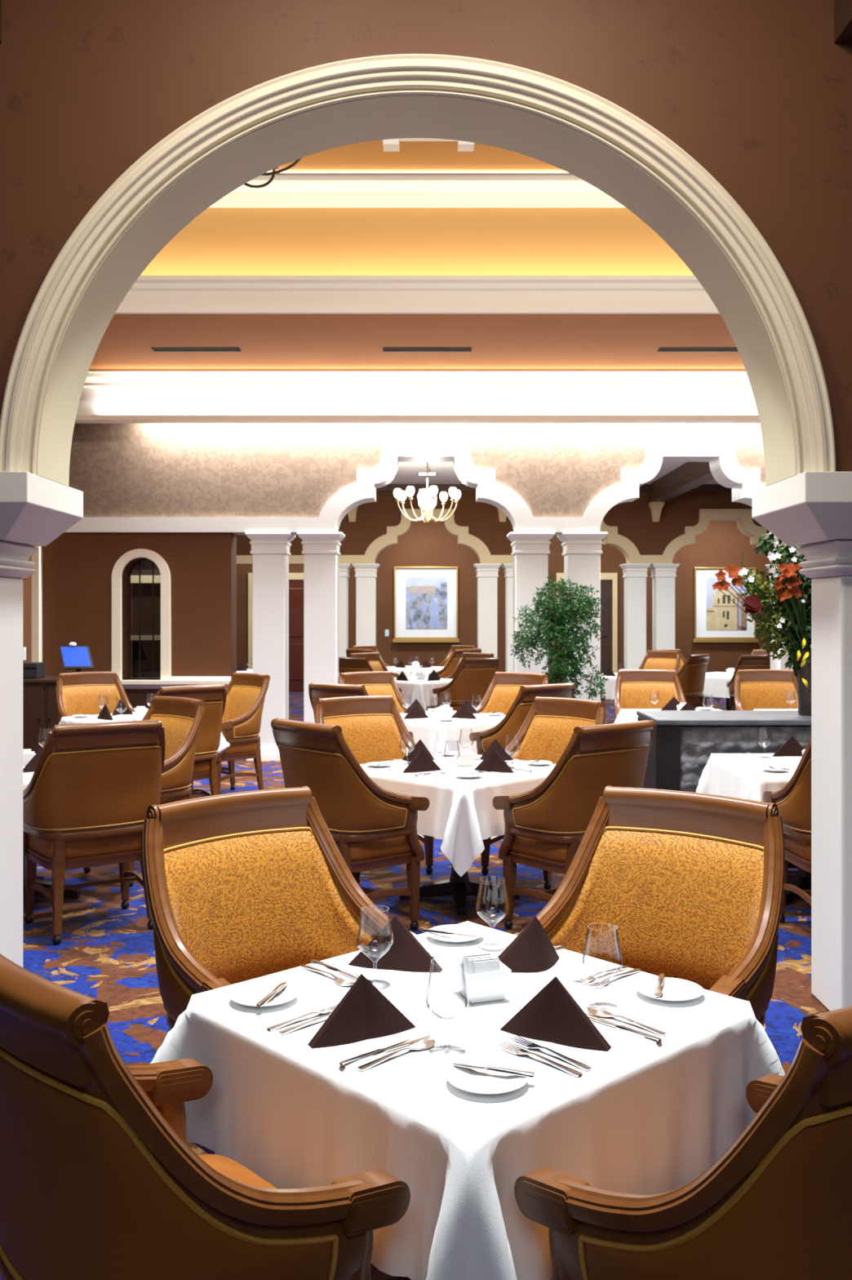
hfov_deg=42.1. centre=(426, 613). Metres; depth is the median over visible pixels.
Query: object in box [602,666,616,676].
folded napkin
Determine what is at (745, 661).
dining chair
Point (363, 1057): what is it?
knife
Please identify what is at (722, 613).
print
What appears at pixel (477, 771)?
fork
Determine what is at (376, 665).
cushion
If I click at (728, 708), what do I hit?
dining table
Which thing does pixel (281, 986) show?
butter knife
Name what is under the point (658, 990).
butter knife
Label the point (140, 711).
caddy
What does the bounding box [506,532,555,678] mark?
column
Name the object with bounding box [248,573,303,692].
door
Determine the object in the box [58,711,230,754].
tablecloth
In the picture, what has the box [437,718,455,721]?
bread plate
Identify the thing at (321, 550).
column
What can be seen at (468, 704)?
folded napkin
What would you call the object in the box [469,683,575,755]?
dining chair
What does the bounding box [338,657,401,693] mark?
dining chair
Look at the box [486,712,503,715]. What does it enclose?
bread plate
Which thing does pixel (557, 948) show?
knife
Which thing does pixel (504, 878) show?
bowl
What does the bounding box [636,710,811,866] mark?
wall
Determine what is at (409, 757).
folded napkin
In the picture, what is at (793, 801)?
dining chair
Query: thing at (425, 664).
folded napkin
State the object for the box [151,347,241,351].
ceiling vent
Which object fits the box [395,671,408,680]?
folded napkin
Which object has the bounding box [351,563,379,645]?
column
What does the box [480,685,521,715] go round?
cushion
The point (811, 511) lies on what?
column
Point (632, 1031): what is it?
knife
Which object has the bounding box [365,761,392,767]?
bread plate
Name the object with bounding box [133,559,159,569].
window
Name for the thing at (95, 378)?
trim
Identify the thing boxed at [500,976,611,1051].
folded napkin
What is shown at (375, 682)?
dining chair
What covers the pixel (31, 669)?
receipt printer
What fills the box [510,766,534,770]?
spoon
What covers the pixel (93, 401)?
trim
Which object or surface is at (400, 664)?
folded napkin
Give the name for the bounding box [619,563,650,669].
column
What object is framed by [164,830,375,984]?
cushion
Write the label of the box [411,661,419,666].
caddy
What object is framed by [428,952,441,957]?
fork
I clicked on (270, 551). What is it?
column
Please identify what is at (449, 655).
cushion
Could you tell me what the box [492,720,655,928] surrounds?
dining chair
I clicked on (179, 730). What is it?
cushion
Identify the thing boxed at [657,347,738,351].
ceiling vent
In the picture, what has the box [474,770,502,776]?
fork
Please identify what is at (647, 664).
cushion
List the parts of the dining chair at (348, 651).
head rail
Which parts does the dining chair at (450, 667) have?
arm rail, panel, head rail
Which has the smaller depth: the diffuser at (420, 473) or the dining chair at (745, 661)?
the dining chair at (745, 661)
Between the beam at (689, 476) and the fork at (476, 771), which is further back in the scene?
the beam at (689, 476)
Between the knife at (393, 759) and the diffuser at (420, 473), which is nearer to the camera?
the knife at (393, 759)
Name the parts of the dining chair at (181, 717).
leg, arm rail, seat, shell rail, head rail, panel, arm rail, leg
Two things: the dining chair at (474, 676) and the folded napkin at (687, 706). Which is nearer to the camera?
the folded napkin at (687, 706)
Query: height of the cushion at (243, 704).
0.435 m
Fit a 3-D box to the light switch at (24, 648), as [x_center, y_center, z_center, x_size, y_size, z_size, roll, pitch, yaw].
[-4.343,0.430,12.000,0.013,0.140,0.080,0,0,0]
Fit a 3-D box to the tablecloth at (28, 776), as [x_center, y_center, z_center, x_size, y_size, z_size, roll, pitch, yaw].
[-2.316,1.111,6.317,1.140,0.496,1.136,0,0,45]
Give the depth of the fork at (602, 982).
2.59 m
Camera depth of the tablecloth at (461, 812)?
5.80 m
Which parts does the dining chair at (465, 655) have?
arm rail, head rail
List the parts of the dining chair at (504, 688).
arm rail, head rail, arm rail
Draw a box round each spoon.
[301,964,355,986]
[356,1039,435,1071]
[389,760,410,764]
[422,771,449,776]
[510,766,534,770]
[587,1007,667,1035]
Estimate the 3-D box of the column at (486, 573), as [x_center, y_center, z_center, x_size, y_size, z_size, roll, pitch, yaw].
[1.115,0.357,20.150,0.478,2.525,0.478,0,0,0]
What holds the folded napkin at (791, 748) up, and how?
on the tablecloth at (740, 775)
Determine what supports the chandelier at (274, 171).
hanging from the ceiling at (369, 156)
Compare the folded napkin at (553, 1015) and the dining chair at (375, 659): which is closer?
the folded napkin at (553, 1015)
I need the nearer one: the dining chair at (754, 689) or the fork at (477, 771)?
the fork at (477, 771)
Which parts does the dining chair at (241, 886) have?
shell rail, panel, arm rail, head rail, arm rail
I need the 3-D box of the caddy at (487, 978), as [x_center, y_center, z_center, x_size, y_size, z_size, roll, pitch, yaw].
[0.125,0.818,2.500,0.105,0.092,0.105,0,0,-18]
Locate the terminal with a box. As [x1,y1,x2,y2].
[58,642,93,672]
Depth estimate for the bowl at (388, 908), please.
2.57 m
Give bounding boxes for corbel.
[347,505,359,521]
[497,507,506,521]
[648,502,664,521]
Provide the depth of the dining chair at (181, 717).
6.91 m
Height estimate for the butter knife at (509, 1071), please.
0.007 m
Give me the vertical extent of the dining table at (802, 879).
0.750 m
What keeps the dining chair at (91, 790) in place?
on the floor
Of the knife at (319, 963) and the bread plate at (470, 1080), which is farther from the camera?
the knife at (319, 963)
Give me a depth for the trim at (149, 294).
9.41 m
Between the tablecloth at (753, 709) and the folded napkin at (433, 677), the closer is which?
the tablecloth at (753, 709)
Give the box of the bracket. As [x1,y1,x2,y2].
[382,137,474,151]
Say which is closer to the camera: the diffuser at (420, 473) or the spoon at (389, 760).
the spoon at (389, 760)
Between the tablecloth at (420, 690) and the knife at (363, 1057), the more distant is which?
the tablecloth at (420, 690)
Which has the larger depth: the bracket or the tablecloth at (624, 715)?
the tablecloth at (624, 715)
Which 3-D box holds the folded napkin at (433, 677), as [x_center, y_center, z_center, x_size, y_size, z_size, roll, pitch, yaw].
[0.106,0.800,14.337,0.235,0.124,0.036,0,0,-45]
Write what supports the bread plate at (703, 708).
on the tablecloth at (624, 715)
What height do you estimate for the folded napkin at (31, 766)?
0.124 m
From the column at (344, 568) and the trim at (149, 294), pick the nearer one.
the trim at (149, 294)
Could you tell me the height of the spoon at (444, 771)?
0.011 m
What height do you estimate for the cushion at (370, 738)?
0.435 m
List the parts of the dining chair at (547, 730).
leg, arm rail, leg, head rail, arm rail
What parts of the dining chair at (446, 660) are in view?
arm rail, head rail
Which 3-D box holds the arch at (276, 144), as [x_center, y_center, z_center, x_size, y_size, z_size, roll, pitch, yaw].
[-0.037,-1.305,4.500,3.060,1.530,0.380,0,0,0]
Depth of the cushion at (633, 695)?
10.64 m
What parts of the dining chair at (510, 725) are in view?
arm post, arm rail, panel, head rail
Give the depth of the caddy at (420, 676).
14.52 m
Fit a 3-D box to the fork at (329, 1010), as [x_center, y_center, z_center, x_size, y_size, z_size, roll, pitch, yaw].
[-0.253,0.857,2.362,0.196,0.011,0.025,0,0,-42]
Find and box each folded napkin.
[23,747,43,772]
[97,703,113,719]
[111,699,133,715]
[236,662,248,671]
[307,973,415,1048]
[347,915,443,972]
[395,660,405,667]
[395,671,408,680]
[401,739,435,761]
[403,698,426,713]
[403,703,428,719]
[403,748,441,773]
[421,660,431,667]
[426,671,440,680]
[451,703,477,719]
[462,698,479,713]
[474,748,513,773]
[480,738,513,760]
[497,915,559,972]
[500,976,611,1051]
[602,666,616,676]
[661,696,679,710]
[680,701,695,710]
[772,736,804,756]
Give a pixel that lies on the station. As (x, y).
(40, 704)
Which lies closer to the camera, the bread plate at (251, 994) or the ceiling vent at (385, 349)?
the bread plate at (251, 994)
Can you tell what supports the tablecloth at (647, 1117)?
on the dining table at (488, 944)
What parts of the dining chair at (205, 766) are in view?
arm rail, head rail, seat frame, seat, shell rail, panel, leg, arm rail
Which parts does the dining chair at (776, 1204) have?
arm post, arm rail, panel, head rail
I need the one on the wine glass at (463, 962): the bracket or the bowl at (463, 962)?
the bowl at (463, 962)
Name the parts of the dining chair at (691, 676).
arm rail, panel, shell rail, seat, seat frame, head rail, leg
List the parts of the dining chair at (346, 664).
head rail, panel, arm rail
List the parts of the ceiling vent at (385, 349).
vent frame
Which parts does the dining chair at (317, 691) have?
arm rail, panel, head rail, arm rail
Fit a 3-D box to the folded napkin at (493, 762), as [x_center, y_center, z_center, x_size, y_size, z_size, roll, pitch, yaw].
[0.369,0.800,6.070,0.235,0.124,0.036,0,0,29]
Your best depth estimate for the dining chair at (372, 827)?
5.47 m
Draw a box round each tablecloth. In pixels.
[23,753,35,790]
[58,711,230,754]
[150,920,785,1279]
[236,668,252,672]
[360,754,555,876]
[386,665,444,677]
[394,677,452,710]
[400,710,505,755]
[601,672,617,705]
[613,709,720,723]
[696,753,801,802]
[702,671,733,702]
[753,709,797,710]
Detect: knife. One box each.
[256,982,288,1006]
[310,959,373,983]
[338,1035,430,1066]
[392,759,410,762]
[415,770,445,775]
[422,928,479,937]
[452,1062,534,1077]
[455,772,484,774]
[511,768,532,772]
[554,944,564,951]
[585,1013,662,1042]
[653,973,665,996]
[768,765,789,769]
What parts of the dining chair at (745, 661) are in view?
arm post, arm rail, panel, head rail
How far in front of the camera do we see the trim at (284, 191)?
9.64 m
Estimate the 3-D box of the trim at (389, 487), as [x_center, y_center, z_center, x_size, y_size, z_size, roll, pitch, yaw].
[1.525,-2.270,19.950,11.750,0.120,0.100,0,0,0]
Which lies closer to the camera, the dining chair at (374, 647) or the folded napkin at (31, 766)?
the folded napkin at (31, 766)
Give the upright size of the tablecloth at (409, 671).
0.471 m
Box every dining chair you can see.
[0,953,410,1279]
[23,719,165,944]
[56,671,134,723]
[83,695,206,886]
[142,786,416,1154]
[155,684,226,795]
[216,672,270,794]
[271,718,429,929]
[308,682,413,738]
[315,695,433,883]
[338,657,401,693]
[338,671,409,713]
[346,648,399,677]
[347,652,396,678]
[350,645,389,666]
[428,648,481,708]
[431,645,476,708]
[432,657,498,711]
[435,652,493,706]
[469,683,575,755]
[475,671,548,715]
[480,696,605,888]
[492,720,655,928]
[513,785,784,1026]
[514,1005,851,1279]
[614,669,686,719]
[638,649,680,673]
[654,648,708,707]
[677,653,710,708]
[726,654,770,710]
[734,669,797,710]
[751,648,770,654]
[763,736,811,922]
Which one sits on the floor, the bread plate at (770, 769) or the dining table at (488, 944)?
the dining table at (488, 944)
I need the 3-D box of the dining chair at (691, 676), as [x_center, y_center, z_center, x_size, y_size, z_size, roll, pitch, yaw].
[3.473,1.079,14.991,0.604,1.082,0.688,0,0,41]
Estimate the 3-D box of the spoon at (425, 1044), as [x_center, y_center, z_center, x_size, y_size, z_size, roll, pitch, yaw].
[-0.056,0.857,2.163,0.198,0.011,0.038,0,0,-44]
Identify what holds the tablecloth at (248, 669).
on the dining table
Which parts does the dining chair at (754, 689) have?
arm rail, head rail, arm rail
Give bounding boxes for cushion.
[62,684,123,716]
[149,715,194,759]
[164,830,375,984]
[221,686,261,731]
[324,715,408,764]
[364,684,404,713]
[368,661,384,671]
[443,653,452,666]
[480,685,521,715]
[511,716,595,764]
[548,829,764,989]
[620,682,679,709]
[642,658,676,670]
[678,658,684,671]
[740,682,797,710]
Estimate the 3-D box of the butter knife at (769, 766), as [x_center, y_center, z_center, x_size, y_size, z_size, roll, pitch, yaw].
[1.934,0.843,6.080,0.018,0.007,0.158,0,0,-24]
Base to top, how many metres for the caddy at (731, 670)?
0.092 m
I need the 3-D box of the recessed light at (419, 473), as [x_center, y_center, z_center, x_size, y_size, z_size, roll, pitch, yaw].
[0.020,-2.318,18.300,0.320,0.024,0.320,0,0,0]
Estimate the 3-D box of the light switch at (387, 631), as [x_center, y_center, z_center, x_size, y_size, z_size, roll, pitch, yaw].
[-0.810,0.395,22.994,0.080,0.140,0.013,0,0,0]
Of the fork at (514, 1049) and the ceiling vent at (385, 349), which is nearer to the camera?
the fork at (514, 1049)
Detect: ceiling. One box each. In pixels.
[89,314,745,368]
[140,207,693,275]
[267,139,567,172]
[388,462,719,484]
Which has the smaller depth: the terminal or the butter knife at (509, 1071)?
the butter knife at (509, 1071)
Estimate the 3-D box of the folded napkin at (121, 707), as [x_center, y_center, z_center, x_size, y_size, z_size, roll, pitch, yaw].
[-2.607,0.798,9.473,0.202,0.128,0.085,0,0,-45]
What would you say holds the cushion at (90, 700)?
on the dining chair at (77, 693)
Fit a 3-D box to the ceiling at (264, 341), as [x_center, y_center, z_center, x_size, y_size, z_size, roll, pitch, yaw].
[1.525,-2.590,10.875,11.750,0.060,2.850,0,0,0]
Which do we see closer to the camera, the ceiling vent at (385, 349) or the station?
the ceiling vent at (385, 349)
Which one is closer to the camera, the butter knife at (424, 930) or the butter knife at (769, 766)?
the butter knife at (424, 930)
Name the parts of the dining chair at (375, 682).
arm rail, head rail, arm rail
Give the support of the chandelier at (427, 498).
hanging from the ceiling at (407, 472)
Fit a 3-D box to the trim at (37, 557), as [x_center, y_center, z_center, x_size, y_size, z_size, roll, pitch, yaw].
[-4.305,-0.015,12.265,0.090,1.670,0.110,0,0,0]
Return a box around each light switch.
[23,647,26,660]
[385,629,389,636]
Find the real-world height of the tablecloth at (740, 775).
0.496 m
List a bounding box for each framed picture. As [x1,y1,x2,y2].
[392,566,459,642]
[693,567,758,642]
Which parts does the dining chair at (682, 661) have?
head rail, arm rail, leg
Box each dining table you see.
[23,856,79,898]
[370,943,617,1055]
[400,764,519,915]
[726,697,731,710]
[760,756,811,904]
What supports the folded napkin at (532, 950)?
on the tablecloth at (647, 1117)
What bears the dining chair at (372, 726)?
on the floor
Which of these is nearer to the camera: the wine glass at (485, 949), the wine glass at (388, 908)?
the wine glass at (388, 908)
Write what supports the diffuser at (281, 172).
attached to the strip light at (281, 173)
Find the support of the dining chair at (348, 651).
on the floor
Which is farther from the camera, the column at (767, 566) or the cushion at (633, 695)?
the column at (767, 566)
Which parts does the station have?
door, door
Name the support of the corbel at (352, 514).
attached to the wall at (633, 519)
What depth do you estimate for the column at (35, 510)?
4.55 m
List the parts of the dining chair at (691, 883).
arm rail, head rail, shell rail, arm rail, panel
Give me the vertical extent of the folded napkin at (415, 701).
0.128 m
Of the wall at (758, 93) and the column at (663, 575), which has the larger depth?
the column at (663, 575)
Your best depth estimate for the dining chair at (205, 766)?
8.48 m
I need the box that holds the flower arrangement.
[712,533,813,715]
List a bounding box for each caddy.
[23,748,35,765]
[133,706,147,717]
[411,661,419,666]
[415,672,426,679]
[436,705,453,715]
[452,952,511,1003]
[453,749,476,766]
[676,702,686,710]
[726,667,734,674]
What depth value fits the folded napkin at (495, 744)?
6.52 m
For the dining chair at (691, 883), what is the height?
1.082 m
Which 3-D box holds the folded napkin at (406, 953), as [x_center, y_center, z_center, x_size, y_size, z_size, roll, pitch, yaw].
[-0.077,0.800,2.701,0.235,0.124,0.036,0,0,14]
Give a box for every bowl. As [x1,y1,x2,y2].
[356,907,393,960]
[425,961,469,1022]
[475,878,509,922]
[582,926,622,983]
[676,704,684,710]
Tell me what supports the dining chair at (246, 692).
on the floor
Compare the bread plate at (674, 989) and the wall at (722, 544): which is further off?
the wall at (722, 544)
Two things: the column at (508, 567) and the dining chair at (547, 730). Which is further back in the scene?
the column at (508, 567)
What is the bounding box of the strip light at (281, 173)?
[270,172,573,175]
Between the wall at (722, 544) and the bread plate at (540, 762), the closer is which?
the bread plate at (540, 762)
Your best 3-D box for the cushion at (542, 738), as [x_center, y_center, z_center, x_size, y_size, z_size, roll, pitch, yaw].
[0.771,0.878,6.926,0.388,0.435,0.629,0,0,-43]
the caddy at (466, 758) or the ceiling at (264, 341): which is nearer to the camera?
the caddy at (466, 758)
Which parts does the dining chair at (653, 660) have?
arm rail, head rail, arm rail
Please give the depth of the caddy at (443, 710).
9.35 m
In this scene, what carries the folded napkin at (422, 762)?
on the tablecloth at (461, 812)
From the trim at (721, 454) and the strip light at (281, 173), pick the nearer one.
the strip light at (281, 173)
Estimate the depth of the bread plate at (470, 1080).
2.04 m
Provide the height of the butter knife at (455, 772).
0.007 m
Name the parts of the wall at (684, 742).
panel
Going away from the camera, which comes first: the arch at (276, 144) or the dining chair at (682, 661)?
the arch at (276, 144)
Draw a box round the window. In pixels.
[130,569,160,671]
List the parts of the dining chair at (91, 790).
arm post, leg, arm rail, leg, shell rail, seat frame, seat, panel, head rail, leg, leg, arm rail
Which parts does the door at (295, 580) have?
panel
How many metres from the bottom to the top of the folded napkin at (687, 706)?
0.124 m
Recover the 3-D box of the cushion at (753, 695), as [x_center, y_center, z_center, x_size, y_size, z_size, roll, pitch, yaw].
[3.282,0.878,10.537,0.629,0.435,0.388,0,0,1]
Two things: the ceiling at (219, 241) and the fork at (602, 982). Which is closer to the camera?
the fork at (602, 982)
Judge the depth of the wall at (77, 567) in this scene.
12.32 m
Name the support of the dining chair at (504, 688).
on the floor
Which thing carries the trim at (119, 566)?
attached to the wall at (77, 567)
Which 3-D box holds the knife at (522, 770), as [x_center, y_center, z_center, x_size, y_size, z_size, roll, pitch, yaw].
[0.496,0.860,6.138,0.019,0.009,0.228,0,0,-44]
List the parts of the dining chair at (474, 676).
arm post, arm rail, shell rail, seat, panel, head rail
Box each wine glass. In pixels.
[356,907,393,990]
[425,961,469,1057]
[475,878,509,951]
[582,926,622,1013]
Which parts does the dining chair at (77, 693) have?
panel, arm rail, head rail, arm rail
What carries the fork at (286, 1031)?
on the tablecloth at (647, 1117)
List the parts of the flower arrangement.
stem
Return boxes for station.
[23,675,58,753]
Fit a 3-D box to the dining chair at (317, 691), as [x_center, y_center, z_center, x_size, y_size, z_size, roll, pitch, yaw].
[-0.546,1.079,8.765,0.688,1.082,0.604,0,0,37]
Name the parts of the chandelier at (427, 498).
lamp shade, lamp shade, lamp shade, arm, arm, arm, rod, lamp shade, arm, lamp shade, arm, arm, lamp shade, arm, lamp shade, lamp shade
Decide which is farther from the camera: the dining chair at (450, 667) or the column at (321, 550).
the dining chair at (450, 667)
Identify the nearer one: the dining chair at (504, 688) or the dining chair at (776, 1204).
the dining chair at (776, 1204)
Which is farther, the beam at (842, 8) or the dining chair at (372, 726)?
the dining chair at (372, 726)
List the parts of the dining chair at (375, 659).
head rail, arm rail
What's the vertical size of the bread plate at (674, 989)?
0.018 m
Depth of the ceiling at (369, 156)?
9.37 m
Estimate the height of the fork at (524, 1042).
0.011 m
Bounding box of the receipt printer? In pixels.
[23,662,44,678]
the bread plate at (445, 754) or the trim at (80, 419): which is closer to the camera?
the bread plate at (445, 754)
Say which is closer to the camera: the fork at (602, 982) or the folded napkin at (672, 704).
the fork at (602, 982)
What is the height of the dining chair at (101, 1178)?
1.082 m
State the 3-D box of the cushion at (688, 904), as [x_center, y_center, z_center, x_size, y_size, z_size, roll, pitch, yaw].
[0.667,0.878,3.172,0.629,0.435,0.388,0,0,37]
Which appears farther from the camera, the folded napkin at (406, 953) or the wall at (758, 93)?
the wall at (758, 93)
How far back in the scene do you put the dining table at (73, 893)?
6.29 m
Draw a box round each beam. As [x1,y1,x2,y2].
[0,0,1,43]
[648,462,714,502]
[834,0,851,43]
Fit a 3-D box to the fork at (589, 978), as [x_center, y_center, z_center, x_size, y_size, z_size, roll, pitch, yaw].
[0.417,0.857,2.639,0.196,0.011,0.025,0,0,-42]
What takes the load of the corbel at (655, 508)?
attached to the wall at (633, 519)
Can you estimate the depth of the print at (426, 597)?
22.97 m
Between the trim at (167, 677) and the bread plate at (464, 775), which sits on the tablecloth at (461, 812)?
the bread plate at (464, 775)
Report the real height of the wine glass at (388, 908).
0.178 m
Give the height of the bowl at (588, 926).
0.124 m
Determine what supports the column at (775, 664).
on the floor
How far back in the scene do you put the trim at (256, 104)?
4.26 m
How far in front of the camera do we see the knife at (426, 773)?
5.96 m
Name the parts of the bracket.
plate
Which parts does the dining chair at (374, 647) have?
head rail, arm rail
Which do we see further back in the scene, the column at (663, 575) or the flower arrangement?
the column at (663, 575)
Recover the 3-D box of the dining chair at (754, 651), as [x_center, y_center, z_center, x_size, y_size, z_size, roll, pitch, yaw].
[5.011,1.079,16.531,0.688,1.082,0.604,0,0,45]
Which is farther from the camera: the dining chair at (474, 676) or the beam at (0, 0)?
the dining chair at (474, 676)
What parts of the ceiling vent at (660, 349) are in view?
vent frame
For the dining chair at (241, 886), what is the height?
1.082 m
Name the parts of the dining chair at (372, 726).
arm rail, head rail, arm rail, leg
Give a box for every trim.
[0,53,835,475]
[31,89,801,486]
[31,546,42,662]
[65,439,771,534]
[75,414,759,423]
[76,387,758,414]
[83,368,751,387]
[111,548,231,688]
[115,275,719,314]
[166,676,231,679]
[208,175,625,207]
[236,509,767,564]
[376,484,731,491]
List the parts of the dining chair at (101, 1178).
shell rail, head rail, arm rail, panel, arm post, arm rail, seat, arm post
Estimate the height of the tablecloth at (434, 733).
0.471 m
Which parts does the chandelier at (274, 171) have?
arm, arm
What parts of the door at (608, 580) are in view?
panel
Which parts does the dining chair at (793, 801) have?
leg, arm rail, panel, shell rail, seat, seat frame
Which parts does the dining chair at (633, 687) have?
arm rail, head rail, arm rail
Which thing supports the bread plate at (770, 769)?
on the tablecloth at (740, 775)
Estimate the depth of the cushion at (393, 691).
10.36 m
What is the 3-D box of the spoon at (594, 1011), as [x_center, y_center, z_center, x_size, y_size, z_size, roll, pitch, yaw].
[0.422,0.857,2.340,0.038,0.011,0.198,0,0,-44]
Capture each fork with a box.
[266,1004,337,1031]
[278,1013,330,1034]
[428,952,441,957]
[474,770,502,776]
[476,770,505,775]
[497,1040,582,1076]
[506,760,529,763]
[510,1035,591,1071]
[570,965,628,983]
[586,968,641,987]
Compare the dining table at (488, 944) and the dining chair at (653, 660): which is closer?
the dining table at (488, 944)
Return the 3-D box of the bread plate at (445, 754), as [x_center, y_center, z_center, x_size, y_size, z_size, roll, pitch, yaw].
[0.157,0.855,6.755,0.153,0.018,0.153,0,0,0]
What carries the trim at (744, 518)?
attached to the wall at (633, 519)
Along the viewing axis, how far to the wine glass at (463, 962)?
2.18 m
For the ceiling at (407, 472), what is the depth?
18.33 m
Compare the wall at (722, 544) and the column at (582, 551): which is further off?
the wall at (722, 544)
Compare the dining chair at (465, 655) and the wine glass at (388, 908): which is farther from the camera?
the dining chair at (465, 655)
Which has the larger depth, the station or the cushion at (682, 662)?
the cushion at (682, 662)
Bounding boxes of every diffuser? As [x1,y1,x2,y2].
[280,172,568,173]
[418,472,435,475]
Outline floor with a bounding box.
[23,692,829,1279]
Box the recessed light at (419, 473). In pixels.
[417,471,436,475]
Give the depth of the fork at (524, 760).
6.43 m
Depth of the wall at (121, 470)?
12.30 m
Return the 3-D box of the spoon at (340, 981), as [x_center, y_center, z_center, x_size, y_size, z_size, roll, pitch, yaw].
[-0.235,0.857,2.638,0.038,0.011,0.198,0,0,-42]
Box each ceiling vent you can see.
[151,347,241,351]
[382,347,471,351]
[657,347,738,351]
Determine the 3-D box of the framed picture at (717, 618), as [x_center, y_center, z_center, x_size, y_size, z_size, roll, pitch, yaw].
[6.200,-0.185,22.955,1.340,1.560,0.090,0,0,0]
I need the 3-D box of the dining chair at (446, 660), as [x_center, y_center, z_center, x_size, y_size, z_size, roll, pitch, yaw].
[0.471,1.079,18.691,0.688,1.082,0.604,0,0,45]
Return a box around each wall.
[0,0,851,471]
[21,554,31,662]
[42,532,236,679]
[69,423,765,517]
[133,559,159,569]
[236,482,769,555]
[236,520,770,684]
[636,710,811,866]
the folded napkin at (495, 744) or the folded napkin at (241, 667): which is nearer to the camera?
the folded napkin at (495, 744)
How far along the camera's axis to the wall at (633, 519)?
20.00 m
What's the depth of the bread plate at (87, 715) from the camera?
9.22 m
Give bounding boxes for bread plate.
[71,714,90,717]
[116,719,135,721]
[229,982,298,1007]
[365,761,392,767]
[426,924,484,943]
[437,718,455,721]
[439,751,457,756]
[445,1058,528,1094]
[453,772,482,778]
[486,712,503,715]
[525,760,551,765]
[635,977,704,1001]
[696,706,713,710]
[760,766,789,772]
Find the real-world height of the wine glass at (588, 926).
0.178 m
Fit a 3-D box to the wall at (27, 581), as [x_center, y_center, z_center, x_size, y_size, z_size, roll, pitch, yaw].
[-4.425,-1.280,13.930,0.150,5.800,18.540,0,0,0]
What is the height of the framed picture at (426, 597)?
1.575 m
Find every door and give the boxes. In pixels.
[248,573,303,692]
[555,573,617,673]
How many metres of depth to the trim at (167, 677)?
12.27 m
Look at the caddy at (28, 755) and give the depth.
6.29 m
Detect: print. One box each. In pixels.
[405,577,447,629]
[706,577,746,630]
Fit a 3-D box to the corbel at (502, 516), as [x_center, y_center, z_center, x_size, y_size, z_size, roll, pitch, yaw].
[1.380,-1.830,19.900,0.240,0.340,0.200,0,0,0]
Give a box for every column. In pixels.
[0,471,83,967]
[244,532,295,760]
[297,532,345,723]
[338,563,351,676]
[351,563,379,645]
[473,563,501,657]
[502,563,513,671]
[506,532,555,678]
[557,532,608,701]
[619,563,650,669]
[648,563,679,650]
[751,471,851,1011]
[762,533,811,670]
[765,564,770,577]
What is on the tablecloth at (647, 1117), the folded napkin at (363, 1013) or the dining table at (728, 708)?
the folded napkin at (363, 1013)
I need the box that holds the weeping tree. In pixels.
[509,576,608,701]
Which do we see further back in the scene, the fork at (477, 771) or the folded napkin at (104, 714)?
the folded napkin at (104, 714)
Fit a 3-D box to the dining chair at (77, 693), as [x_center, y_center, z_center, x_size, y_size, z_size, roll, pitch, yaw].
[-2.986,1.079,10.075,0.688,1.082,0.604,0,0,-37]
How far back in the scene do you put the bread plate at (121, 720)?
8.86 m
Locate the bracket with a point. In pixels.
(391, 144)
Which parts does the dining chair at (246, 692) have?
leg, arm post, arm rail, leg, seat, seat frame, shell rail, arm rail, head rail, panel, leg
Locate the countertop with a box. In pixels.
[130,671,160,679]
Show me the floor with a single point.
(105, 953)
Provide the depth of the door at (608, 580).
22.94 m
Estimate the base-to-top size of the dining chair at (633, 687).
1.082 m
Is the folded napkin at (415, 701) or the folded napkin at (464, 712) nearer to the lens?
the folded napkin at (464, 712)
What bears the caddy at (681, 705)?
on the tablecloth at (624, 715)
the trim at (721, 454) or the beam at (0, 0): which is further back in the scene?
the trim at (721, 454)
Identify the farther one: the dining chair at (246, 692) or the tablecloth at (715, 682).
the tablecloth at (715, 682)
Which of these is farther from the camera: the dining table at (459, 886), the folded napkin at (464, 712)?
the folded napkin at (464, 712)
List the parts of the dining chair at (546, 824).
arm post, leg, seat frame, arm rail, seat, shell rail, leg, panel, head rail, arm rail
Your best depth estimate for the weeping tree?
11.26 m
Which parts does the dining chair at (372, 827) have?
arm rail, head rail, panel, leg, leg, shell rail, seat, arm rail, seat frame, leg, arm post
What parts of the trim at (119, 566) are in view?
sill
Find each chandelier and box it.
[244,157,302,188]
[393,462,461,522]
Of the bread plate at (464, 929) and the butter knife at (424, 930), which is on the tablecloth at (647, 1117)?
the bread plate at (464, 929)
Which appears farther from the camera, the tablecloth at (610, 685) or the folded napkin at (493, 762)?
the tablecloth at (610, 685)
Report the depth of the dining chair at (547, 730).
7.08 m

